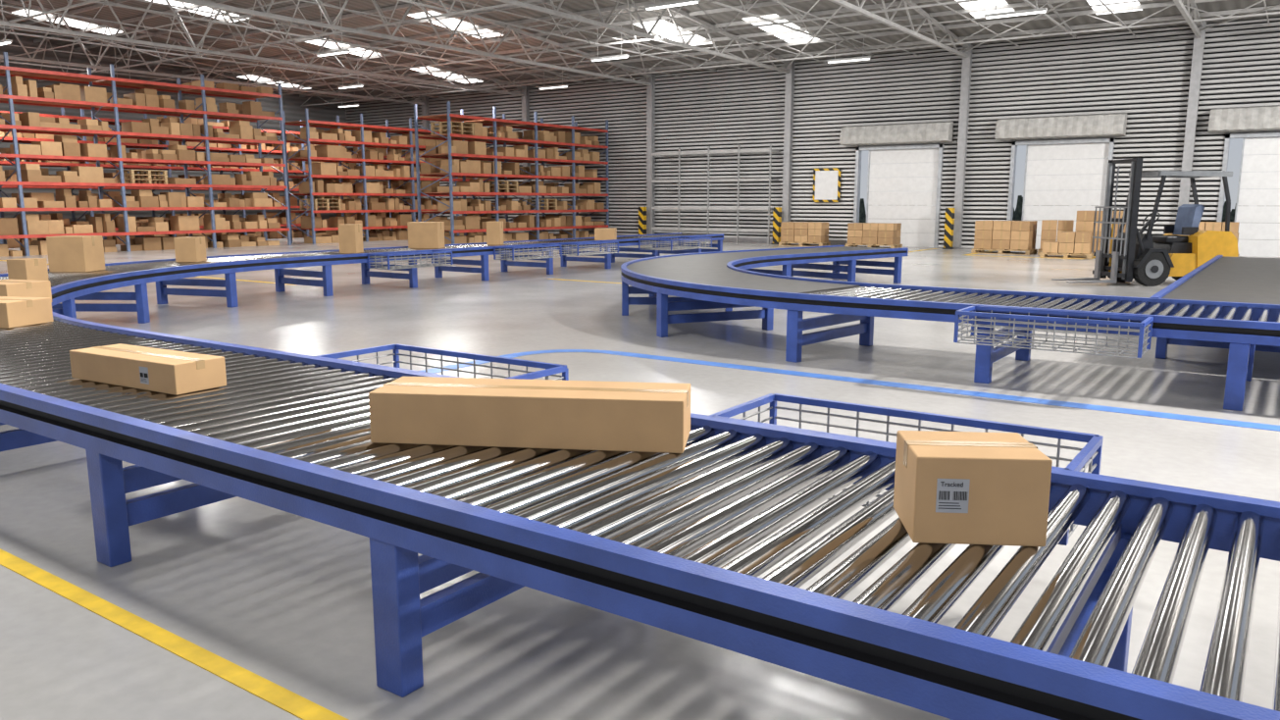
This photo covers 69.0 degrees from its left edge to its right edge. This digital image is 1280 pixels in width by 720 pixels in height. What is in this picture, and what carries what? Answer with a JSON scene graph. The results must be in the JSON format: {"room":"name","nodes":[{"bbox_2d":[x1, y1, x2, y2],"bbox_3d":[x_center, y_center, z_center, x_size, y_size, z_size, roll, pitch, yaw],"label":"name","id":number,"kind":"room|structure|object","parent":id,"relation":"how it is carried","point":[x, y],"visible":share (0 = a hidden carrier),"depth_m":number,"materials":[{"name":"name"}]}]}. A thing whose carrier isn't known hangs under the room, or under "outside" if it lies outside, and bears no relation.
{"room":"distribution center","nodes":[
{"label":"distribution center","id":0,"kind":"room"},
{"bbox_2d":[0,32,347,237],"bbox_3d":[-29.386,-8.400,32.203,0.200,9.000,46.500,7,12,35],"label":"wall","id":1,"kind":"structure","parent":0,"point":[291,103],"depth_m":41.72,"materials":[{"name":"grey metal"}]},
{"bbox_2d":[12,0,1142,89],"bbox_3d":[-8.613,-9.923,20.561,44.300,1.931,37.400,7,12,35],"label":"skylight","id":2,"kind":"object","parent":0,"point":[452,23],"depth_m":31.82,"materials":[{"name":"white glass"}]},
{"bbox_2d":[0,234,1279,719],"bbox_3d":[-5.806,-1.161,17.011,57.000,0.204,47.100,7,12,35],"label":"floor","id":3,"kind":"structure","parent":0,"point":[283,597],"depth_m":4.65,"materials":[{"name":"concrete"}]},
{"bbox_2d":[0,51,291,256],"bbox_3d":[-19.090,-6.123,28.046,1.590,5.900,18.085,7,12,35],"label":"rack","id":4,"kind":"object","parent":3,"relation":"on","point":[145,99],"visible":0.94,"depth_m":30.86,"materials":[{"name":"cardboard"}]},
{"bbox_2d":[0,107,412,248],"bbox_3d":[-17.550,-7.802,40.048,1.590,5.200,18.685,7,12,35],"label":"rack","id":5,"kind":"object","parent":3,"relation":"on","point":[23,137],"visible":0.16,"depth_m":38.10,"materials":[{"name":"metal"}]},
{"bbox_2d":[282,108,495,244],"bbox_3d":[-10.357,-7.808,40.378,1.590,5.100,10.285,7,12,35],"label":"rack","id":6,"kind":"object","parent":3,"relation":"on","point":[332,140],"visible":0.71,"depth_m":38.20,"materials":[{"name":"cardboard"}]},
{"bbox_2d":[421,95,432,216],"bbox_3d":[-10.774,-9.850,47.195,0.400,6.850,0.280,7,12,35],"label":"steel column","id":7,"kind":"structure","parent":3,"relation":"on","point":[425,108],"depth_m":46.76,"materials":[{"name":"metal"}]},
{"bbox_2d":[413,101,609,244],"bbox_3d":[-4.800,-7.327,37.544,1.790,5.100,9.365,7,12,35],"label":"rack","id":8,"kind":"object","parent":3,"relation":"on","point":[467,144],"visible":0.95,"depth_m":36.43,"materials":[{"name":"cardboard"}]},
{"bbox_2d":[521,85,531,232],"bbox_3d":[-5.291,-9.207,43.399,0.400,6.850,0.280,7,12,35],"label":"steel column","id":9,"kind":"structure","parent":3,"relation":"on","point":[525,99],"depth_m":43.01,"materials":[{"name":"grey metal"}]},
{"bbox_2d":[0,232,1279,719],"bbox_3d":[-2.476,-1.059,13.730,11.477,0.700,28.048,-1,10,-4],"label":"conveyor","id":10,"kind":"object","parent":3,"relation":"on","point":[644,537],"visible":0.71,"depth_m":2.94,"materials":[{"name":"blue metal"}]},
{"bbox_2d":[0,296,53,328],"bbox_3d":[-4.906,-0.372,7.148,0.562,0.192,0.400,2,10,13],"label":"cardboard box","id":11,"kind":"object","parent":10,"relation":"on","point":[15,311],"visible":1,"depth_m":7.06,"materials":[{"name":"brown cardboard"}]},
{"bbox_2d":[0,279,51,302],"bbox_3d":[-5.824,-0.624,8.602,0.552,0.202,0.420,4,10,21],"label":"cardboard box","id":12,"kind":"object","parent":11,"relation":"on","point":[8,287],"visible":0.76,"depth_m":8.51,"materials":[{"name":"brown cardboard"}]},
{"bbox_2d":[6,257,49,280],"bbox_3d":[-7.051,-1.026,10.733,0.272,0.282,0.280,3,10,15],"label":"cardboard box","id":13,"kind":"object","parent":10,"relation":"on","point":[32,269],"visible":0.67,"depth_m":10.62,"materials":[{"name":"brown cardboard"}]},
{"bbox_2d":[46,235,105,271],"bbox_3d":[-7.643,-1.444,12.633,0.502,0.472,0.440,0,10,2],"label":"cardboard box","id":14,"kind":"object","parent":10,"relation":"on","point":[66,253],"visible":1,"depth_m":12.43,"materials":[{"name":"brown cardboard"}]},
{"bbox_2d":[69,343,226,395],"bbox_3d":[-2.566,0.039,4.843,0.902,0.152,0.282,6,11,30],"label":"cardboard box","id":15,"kind":"object","parent":10,"relation":"on","point":[166,371],"visible":1,"depth_m":4.70,"materials":[{"name":"cardboard"}]},
{"bbox_2d":[173,236,206,261],"bbox_3d":[-7.066,-1.740,14.650,0.332,0.382,0.340,0,10,0],"label":"cardboard box","id":16,"kind":"object","parent":10,"relation":"on","point":[186,248],"visible":1,"depth_m":14.50,"materials":[{"name":"brown cardboard"}]},
{"bbox_2d":[338,223,363,253],"bbox_3d":[-5.326,-2.238,17.169,0.322,0.522,0.360,1,10,5],"label":"cardboard box","id":17,"kind":"object","parent":10,"relation":"on","point":[350,235],"visible":0.94,"depth_m":17.01,"materials":[{"name":"brown cardboard"}]},
{"bbox_2d":[367,250,452,269],"bbox_3d":[-4.200,-1.846,17.115,0.550,0.271,1.530,7,12,35],"label":"wire basket","id":18,"kind":"object","parent":10,"relation":"attached to","point":[377,255],"visible":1,"depth_m":16.99,"materials":[{"name":"blue metal"}]},
{"bbox_2d":[407,221,444,248],"bbox_3d":[-4.365,-2.554,19.033,0.622,0.522,0.450,1,10,5],"label":"cardboard box","id":19,"kind":"object","parent":10,"relation":"on","point":[421,234],"visible":1,"depth_m":18.82,"materials":[{"name":"brown cardboard"}]},
{"bbox_2d":[317,343,568,380],"bbox_3d":[-1.173,0.139,5.407,1.450,0.271,0.630,7,12,35],"label":"wire basket","id":20,"kind":"object","parent":10,"relation":"attached to","point":[550,370],"visible":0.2,"depth_m":5.64,"materials":[{"name":"blue metal"}]},
{"bbox_2d":[486,221,503,245],"bbox_3d":[-3.191,-2.795,20.511,0.302,0.502,0.320,1,10,5],"label":"cardboard box","id":21,"kind":"object","parent":10,"relation":"on","point":[494,230],"visible":1,"depth_m":20.36,"materials":[{"name":"brown cardboard"}]},
{"bbox_2d":[493,244,561,260],"bbox_3d":[-2.361,-2.283,19.697,0.550,0.271,1.530,7,12,35],"label":"wire basket","id":22,"kind":"object","parent":10,"relation":"attached to","point":[513,247],"visible":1,"depth_m":19.57,"materials":[{"name":"metal"}]},
{"bbox_2d":[368,376,690,453],"bbox_3d":[-0.421,0.207,3.699,1.222,0.202,0.345,1,10,7],"label":"cardboard box","id":23,"kind":"object","parent":10,"relation":"on","point":[584,415],"visible":1,"depth_m":3.55,"materials":[{"name":"brown cardboard"}]},
{"bbox_2d":[559,240,618,255],"bbox_3d":[-1.155,-2.571,21.392,0.550,0.271,1.530,7,12,35],"label":"wire basket","id":24,"kind":"object","parent":10,"relation":"attached to","point":[604,243],"visible":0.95,"depth_m":21.35,"materials":[{"name":"metal"}]},
{"bbox_2d":[594,228,616,240],"bbox_3d":[-0.853,-3.126,23.128,0.502,0.282,0.450,1,10,5],"label":"cardboard box","id":25,"kind":"object","parent":10,"relation":"on","point":[599,233],"visible":0.9,"depth_m":22.91,"materials":[{"name":"brown cardboard"}]},
{"bbox_2d":[638,236,712,250],"bbox_3d":[0.926,-3.000,23.927,1.000,0.271,1.930,7,12,35],"label":"wire basket","id":26,"kind":"object","parent":10,"relation":"attached to","point":[677,241],"visible":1,"depth_m":23.69,"materials":[{"name":"metal"}]},
{"bbox_2d":[709,393,1103,545],"bbox_3d":[1.055,0.402,3.852,1.450,0.271,0.610,7,12,35],"label":"wire basket","id":27,"kind":"object","parent":10,"relation":"attached to","point":[1090,454],"visible":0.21,"depth_m":4.01,"materials":[{"name":"blue metal"}]},
{"bbox_2d":[893,430,1052,546],"bbox_3d":[0.939,0.359,2.669,0.357,0.247,0.303,1,10,5],"label":"cardboard box","id":28,"kind":"object","parent":10,"relation":"on","point":[960,487],"visible":1,"depth_m":2.53,"materials":[{"name":"cardboard"}]},
{"bbox_2d":[638,206,646,234],"bbox_3d":[0.104,-5.798,39.591,0.320,1.400,0.300,7,12,35],"label":"guard","id":29,"kind":"object","parent":3,"relation":"on","point":[641,210],"visible":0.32,"depth_m":39.49,"materials":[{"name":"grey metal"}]},
{"bbox_2d":[646,73,655,234],"bbox_3d":[0.438,-8.535,39.434,0.400,6.850,0.280,7,12,35],"label":"steel column","id":30,"kind":"structure","parent":3,"relation":"on","point":[650,89],"depth_m":39.30,"materials":[{"name":"grey metal"}]},
{"bbox_2d":[650,143,779,244],"bbox_3d":[2.937,-6.681,37.622,5.560,3.800,0.780,7,12,35],"label":"frame","id":31,"kind":"object","parent":3,"relation":"on","point":[739,151],"visible":0.91,"depth_m":37.17,"materials":[{"name":"grey metal"}]},
{"bbox_2d":[770,206,781,244],"bbox_3d":[5.301,-5.188,35.994,0.320,1.400,0.300,7,12,35],"label":"guard","id":32,"kind":"object","parent":3,"relation":"on","point":[777,211],"visible":0.86,"depth_m":35.90,"materials":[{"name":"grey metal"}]},
{"bbox_2d":[781,60,794,222],"bbox_3d":[5.676,-7.920,35.808,0.400,6.850,0.280,7,12,35],"label":"steel column","id":33,"kind":"structure","parent":3,"relation":"on","point":[790,77],"depth_m":35.69,"materials":[{"name":"grey metal"}]},
{"bbox_2d":[778,221,830,246],"bbox_3d":[6.110,-4.665,34.515,1.660,0.862,0.950,5,11,29],"label":"wooden pallet","id":34,"kind":"object","parent":3,"relation":"on","point":[803,233],"visible":0.99,"depth_m":34.18,"materials":[{"name":"brown wood"}]},
{"bbox_2d":[845,222,902,248],"bbox_3d":[8.262,-4.393,32.904,1.750,0.862,0.950,6,11,32],"label":"wooden pallet","id":35,"kind":"object","parent":3,"relation":"on","point":[871,234],"visible":0.94,"depth_m":32.55,"materials":[{"name":"brown wood"}]},
{"bbox_2d":[942,207,954,249],"bbox_3d":[10.703,-4.554,32.255,0.320,1.400,0.300,7,12,35],"label":"guard","id":36,"kind":"object","parent":3,"relation":"on","point":[949,212],"visible":1,"depth_m":32.17,"materials":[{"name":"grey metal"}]},
{"bbox_2d":[620,245,1279,410],"bbox_3d":[3.730,-0.702,11.624,7.126,0.700,15.813,-3,10,-16],"label":"conveyor","id":37,"kind":"object","parent":3,"relation":"on","point":[715,280],"visible":0.95,"depth_m":9.53,"materials":[{"name":"blue metal"}]},
{"bbox_2d":[953,305,1153,358],"bbox_3d":[3.386,-0.247,7.684,1.420,0.271,0.530,7,12,35],"label":"wire basket","id":38,"kind":"object","parent":37,"relation":"attached to","point":[1148,320],"visible":1,"depth_m":7.62,"materials":[{"name":"blue metal"}]},
{"bbox_2d":[952,44,972,249],"bbox_3d":[11.078,-7.287,32.069,0.400,6.850,0.280,7,12,35],"label":"steel column","id":39,"kind":"structure","parent":3,"relation":"on","point":[966,67],"depth_m":32.00,"materials":[{"name":"grey metal"}]},
{"bbox_2d":[971,220,1037,255],"bbox_3d":[11.534,-3.878,29.422,1.750,1.012,1.050,7,12,35],"label":"wooden pallet","id":40,"kind":"object","parent":3,"relation":"on","point":[1004,236],"visible":1,"depth_m":29.02,"materials":[{"name":"brown wood"}]},
{"bbox_2d":[1037,219,1074,255],"bbox_3d":[12.893,-3.795,28.841,1.000,1.042,0.950,4,10,23],"label":"wooden pallet","id":41,"kind":"object","parent":3,"relation":"on","point":[1049,227],"visible":0.49,"depth_m":28.47,"materials":[{"name":"brown wood"}]},
{"bbox_2d":[1039,231,1093,258],"bbox_3d":[12.448,-3.352,27.126,1.360,0.742,0.850,5,11,29],"label":"wooden pallet","id":42,"kind":"object","parent":3,"relation":"on","point":[1069,243],"visible":1,"depth_m":26.78,"materials":[{"name":"brown wood"}]},
{"bbox_2d":[1071,210,1126,256],"bbox_3d":[13.867,-3.768,27.780,1.600,1.342,0.950,7,12,35],"label":"wooden pallet","id":43,"kind":"object","parent":3,"relation":"on","point":[1085,220],"visible":0.2,"depth_m":27.56,"materials":[{"name":"brown wood"}]},
{"bbox_2d":[1052,157,1238,286],"bbox_3d":[9.917,-2.707,18.303,3.285,2.420,1.180,-1,10,-5],"label":"forklift","id":44,"kind":"object","parent":3,"relation":"on","point":[1148,259],"visible":0.88,"depth_m":17.99,"materials":[{"name":"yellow metal"}]},
{"bbox_2d":[1177,21,1206,206],"bbox_3d":[16.644,-6.634,28.217,0.400,6.850,0.280,7,12,35],"label":"steel column","id":45,"kind":"structure","parent":3,"relation":"on","point":[1199,43],"depth_m":28.02,"materials":[{"name":"grey metal"}]},
{"bbox_2d":[1149,255,1279,358],"bbox_3d":[8.186,-0.780,12.083,1.800,0.700,8.910,7,12,35],"label":"conveyor","id":46,"kind":"object","parent":3,"relation":"on","point":[1247,280],"visible":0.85,"depth_m":10.30,"materials":[{"name":"blue paint"}]},
{"bbox_2d":[1198,221,1239,256],"bbox_3d":[16.290,-3.397,26.490,1.300,1.042,0.950,7,12,35],"label":"wooden pallet","id":47,"kind":"object","parent":3,"relation":"on","point":[1203,226],"visible":0.09,"depth_m":26.04,"materials":[{"name":"brown wood"}]},
{"bbox_2d":[0,0,1279,106],"bbox_3d":[-8.053,-9.009,16.860,52.013,2.530,45.980,7,12,35],"label":"roof","id":48,"kind":"structure","parent":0,"point":[453,12],"depth_m":30.73,"materials":[{"name":"grey metal"}]},
{"bbox_2d":[0,0,1279,103],"bbox_3d":[-8.024,-9.319,16.836,52.000,2.351,47.500,7,12,35],"label":"ceiling","id":49,"kind":"structure","parent":0,"point":[310,13],"depth_m":32.67,"materials":[{"name":"metal"}]},
{"bbox_2d":[0,0,1047,107],"bbox_3d":[-5.781,-10.172,24.699,41.300,2.383,26.160,7,12,35],"label":"lights","id":50,"kind":"object","parent":49,"relation":"hanging from","point":[654,6],"depth_m":29.96},
{"bbox_2d":[345,16,1279,248],"bbox_3d":[2.116,-8.396,38.616,44.100,6.850,0.190,7,12,35],"label":"wall","id":51,"kind":"structure","parent":0,"point":[723,109],"depth_m":33.73,"materials":[{"name":"metal"}]},
{"bbox_2d":[372,229,847,245],"bbox_3d":[-4.032,-5.797,43.236,29.300,0.180,0.050,7,12,35],"label":"baseboard","id":52,"kind":"structure","parent":51,"relation":"attached to","point":[726,239],"depth_m":37.25,"materials":[{"name":"metal"}]},
{"bbox_2d":[812,167,840,202],"bbox_3d":[7.042,-6.597,35.181,1.100,1.250,0.045,7,12,35],"label":"wall sign","id":53,"kind":"object","parent":51,"relation":"attached to","point":[826,181],"visible":1,"depth_m":35.16,"materials":[{"name":"white plastic"}]},
{"bbox_2d":[839,121,953,146],"bbox_3d":[9.071,-8.062,33.187,3.940,0.705,0.570,7,12,35],"label":"canopy","id":54,"kind":"object","parent":51,"relation":"attached to","point":[941,131],"visible":1,"depth_m":32.95,"materials":[{"name":"metal"}]},
{"bbox_2d":[853,144,944,248],"bbox_3d":[9.345,-5.940,33.854,3.196,3.598,0.280,7,12,35],"label":"door","id":55,"kind":"structure","parent":51,"relation":"in","point":[894,195],"depth_m":33.69,"materials":[{"name":"metal"}]},
{"bbox_2d":[1006,138,1114,249],"bbox_3d":[13.806,-5.417,30.767,3.096,3.598,0.280,7,12,35],"label":"door","id":56,"kind":"structure","parent":51,"relation":"in","point":[1081,179],"depth_m":30.66,"materials":[{"name":"metal"}]},
{"bbox_2d":[994,112,1126,140],"bbox_3d":[13.532,-7.539,30.100,3.840,0.705,0.570,7,12,35],"label":"canopy","id":57,"kind":"object","parent":51,"relation":"attached to","point":[1102,125],"visible":1,"depth_m":29.88,"materials":[{"name":"metal"}]},
{"bbox_2d":[1208,105,1279,132],"bbox_3d":[18.566,-6.948,26.616,3.940,0.705,0.570,7,12,35],"label":"canopy","id":58,"kind":"object","parent":51,"relation":"attached to","point":[1265,118],"visible":1,"depth_m":27.08,"materials":[{"name":"metal"}]},
{"bbox_2d":[1216,132,1279,256],"bbox_3d":[18.839,-4.826,27.282,3.196,3.598,0.280,7,12,35],"label":"door","id":59,"kind":"structure","parent":51,"relation":"in","point":[1257,211],"depth_m":27.64,"materials":[{"name":"metal"}]}
]}

